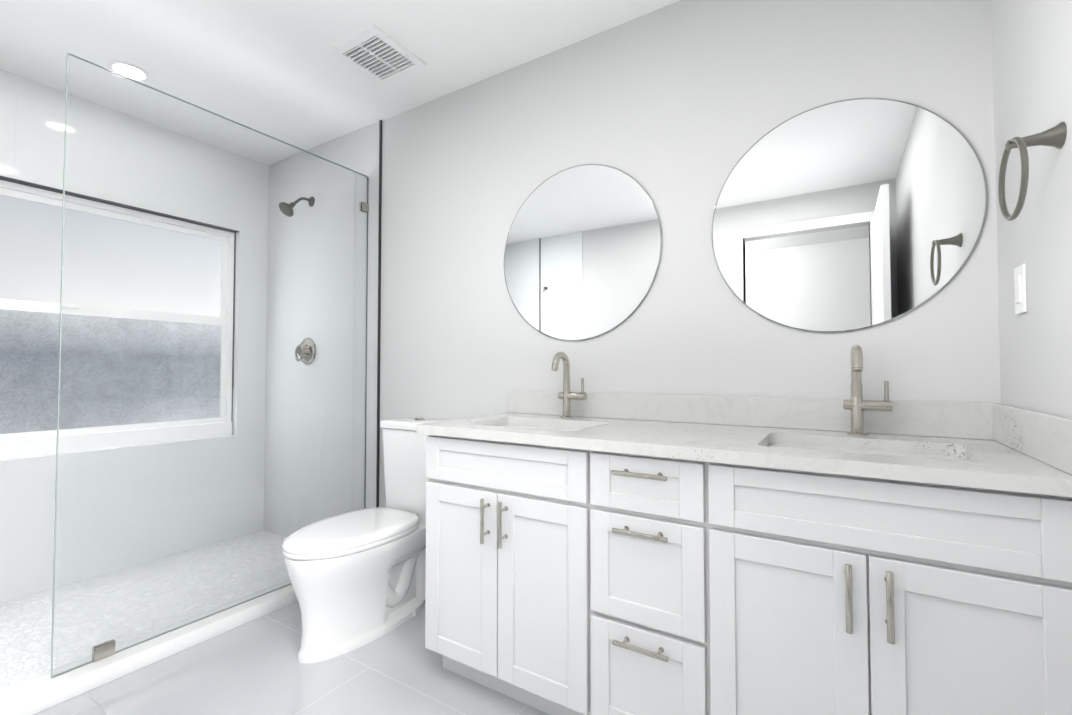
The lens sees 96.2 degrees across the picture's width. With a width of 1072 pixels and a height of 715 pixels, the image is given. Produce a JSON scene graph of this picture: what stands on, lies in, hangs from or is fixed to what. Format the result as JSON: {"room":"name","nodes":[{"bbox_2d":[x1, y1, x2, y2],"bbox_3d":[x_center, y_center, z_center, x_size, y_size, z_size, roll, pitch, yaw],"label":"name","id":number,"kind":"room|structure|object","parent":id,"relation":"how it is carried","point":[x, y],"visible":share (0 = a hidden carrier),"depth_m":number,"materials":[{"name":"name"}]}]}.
{"room":"bathroom","nodes":[
{"label":"bathroom","id":0,"kind":"room"},
{"bbox_2d":[0,69,268,602],"bbox_3d":[-2.549,-0.094,2.215,0.120,2.490,2.790,-1,-2,32],"label":"wall","id":1,"kind":"structure","parent":0,"point":[32,120],"depth_m":2.64,"materials":[{"name":"paint"}]},
{"bbox_2d":[0,176,238,459],"bbox_3d":[-2.385,-0.177,2.468,0.104,1.320,1.570,-1,-2,32],"label":"window","id":2,"kind":"structure","parent":1,"relation":"in","point":[21,182],"depth_m":2.60,"materials":[{"name":"grey"}]},
{"bbox_2d":[0,530,548,714],"bbox_3d":[-0.947,1.164,1.182,3.896,0.122,2.790,-1,-2,32],"label":"floor","id":3,"kind":"structure","parent":0,"point":[255,667],"depth_m":1.82,"materials":[{"name":"tile"}]},
{"bbox_2d":[0,579,297,714],"bbox_3d":[-1.624,1.105,1.602,0.135,0.062,2.540,-1,-2,32],"label":"curb","id":4,"kind":"object","parent":3,"relation":"on","point":[37,694],"visible":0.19,"depth_m":1.77,"materials":[{"name":"white stone"}]},
{"bbox_2d":[50,52,368,678],"bbox_3d":[-1.290,0.023,2.175,0.026,2.132,1.264,-1,-2,32],"label":"glass","id":5,"kind":"object","parent":4,"relation":"on","point":[103,650],"visible":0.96,"depth_m":2.00,"materials":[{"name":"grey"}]},
{"bbox_2d":[282,417,449,663],"bbox_3d":[-0.710,0.718,2.091,0.378,0.861,0.769,-1,-2,32],"label":"toilet","id":6,"kind":"object","parent":3,"relation":"on","point":[357,578],"visible":0.9,"depth_m":1.94,"materials":[{"name":"white ceramic"}]},
{"bbox_2d":[416,429,1071,714],"bbox_3d":[0.430,0.698,1.488,1.623,0.870,0.588,-1,-2,32],"label":"bathroom vanity","id":7,"kind":"object","parent":3,"relation":"on","point":[591,553],"depth_m":1.16,"materials":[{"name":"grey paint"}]},
{"bbox_2d":[416,413,1071,488],"bbox_3d":[0.426,0.247,1.509,1.640,0.032,0.575,-1,-2,32],"label":"countertop","id":8,"kind":"structure","parent":7,"relation":"on","point":[997,459],"depth_m":1.29,"materials":[{"name":"white stone"}]},
{"bbox_2d":[488,421,587,428],"bbox_3d":[0.003,0.341,1.742,0.502,0.168,0.352,-1,-2,32],"label":"sink","id":9,"kind":"object","parent":8,"relation":"in","point":[531,424],"depth_m":1.89,"materials":[{"name":"white ceramic"}]},
{"bbox_2d":[548,352,587,416],"bbox_3d":[0.122,0.109,1.891,0.118,0.264,0.136,-1,-2,32],"label":"faucet","id":10,"kind":"object","parent":8,"relation":"on","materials":[{"name":"silver metal"}]},
{"bbox_2d":[844,345,891,436],"bbox_3d":[0.948,0.095,1.376,0.117,0.264,0.136,-1,-2,32],"label":"faucet","id":11,"kind":"object","parent":8,"relation":"on","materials":[{"name":"silver metal"}]},
{"bbox_2d":[764,437,975,460],"bbox_3d":[0.829,0.328,1.227,0.501,0.168,0.352,-1,-2,32],"label":"sink","id":12,"kind":"object","parent":8,"relation":"in","point":[848,446],"depth_m":1.33,"materials":[{"name":"white ceramic"}]},
{"bbox_2d":[0,0,679,165],"bbox_3d":[-0.947,-1.414,1.249,3.896,0.100,2.790,-1,-2,32],"label":"ceiling","id":13,"kind":"structure","parent":0,"point":[277,69],"depth_m":2.11,"materials":[{"name":"white paint"}]},
{"bbox_2d":[108,61,149,80],"bbox_3d":[-1.900,-1.335,2.248,0.150,0.006,0.150,-1,-2,32],"label":"recessed light","id":14,"kind":"object","parent":13,"relation":"in","point":[134,72],"visible":0.85,"depth_m":2.24,"materials":[{"name":"white plastic"}]},
{"bbox_2d":[330,24,425,85],"bbox_3d":[-0.699,-1.334,2.142,0.290,0.014,0.290,-1,-2,32],"label":"ceiling vent","id":15,"kind":"object","parent":13,"relation":"in","point":[374,52],"visible":1,"depth_m":2.12,"materials":[{"name":"white plastic"}]},
{"bbox_2d":[379,0,1000,506],"bbox_3d":[-0.240,-0.090,2.348,3.896,2.490,0.120,-1,-2,32],"label":"wall","id":16,"kind":"structure","parent":0,"point":[677,110],"depth_m":1.82,"materials":[{"name":"grey paint"}]},
{"bbox_2d":[263,121,378,536],"bbox_3d":[-1.349,-0.075,2.964,1.123,2.490,0.008,-1,-2,32],"label":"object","id":17,"kind":"structure","parent":16,"relation":"attached to","point":[357,150],"depth_m":2.93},
{"bbox_2d":[279,197,314,216],"bbox_3d":[-1.460,-0.929,2.932,0.094,0.163,0.201,-1,-2,32],"label":"shower head","id":18,"kind":"object","parent":17,"relation":"attached to","point":[283,206],"depth_m":2.89},
{"bbox_2d":[295,338,315,364],"bbox_3d":[-1.443,-0.039,2.976,0.170,0.170,0.069,-1,-2,32],"label":"shower valve","id":19,"kind":"object","parent":17,"relation":"attached to","point":[310,352],"depth_m":2.97,"materials":[{"name":"silver metal"}]},
{"bbox_2d":[376,120,381,506],"bbox_3d":[-0.869,-0.082,2.662,0.011,2.490,0.011,-1,-2,32],"label":"trim","id":20,"kind":"structure","parent":16,"relation":"attached to","point":[379,313],"depth_m":2.66,"materials":[{"name":"grey metal"}]},
{"bbox_2d":[504,164,661,340],"bbox_3d":[0.165,-0.439,2.026,0.740,0.740,0.006,-1,-2,32],"label":"mirror","id":21,"kind":"object","parent":16,"relation":"attached to","point":[582,252],"visible":1,"depth_m":2.00,"materials":[{"name":"grey mirror"}]},
{"bbox_2d":[711,98,987,332],"bbox_3d":[0.947,-0.449,1.539,0.740,0.740,0.006,-1,-2,32],"label":"mirror","id":22,"kind":"object","parent":16,"relation":"attached to","point":[848,215],"visible":1,"depth_m":1.51,"materials":[{"name":"grey mirror"}]},
{"bbox_2d":[991,0,1071,417],"bbox_3d":[0.654,-0.145,0.216,0.120,2.490,2.550,-1,-2,32],"label":"wall","id":23,"kind":"structure","parent":0,"point":[1032,62],"depth_m":1.07,"materials":[{"name":"grey paint"}]},
{"bbox_2d":[1014,264,1026,314],"bbox_3d":[1.168,-0.164,1.163,0.010,0.115,0.070,-1,-2,32],"label":"light switch","id":24,"kind":"object","parent":23,"relation":"attached to","point":[1020,282],"visible":0.98,"depth_m":1.15,"materials":[{"name":"white plastic"}]},
{"bbox_2d":[998,122,1066,220],"bbox_3d":[1.000,-0.372,0.968,0.082,0.180,0.164,-1,-2,32],"label":"towel ring","id":25,"kind":"object","parent":23,"relation":"attached to","point":[1055,136],"visible":1,"depth_m":0.95,"materials":[{"name":"silver metal"}]}
]}

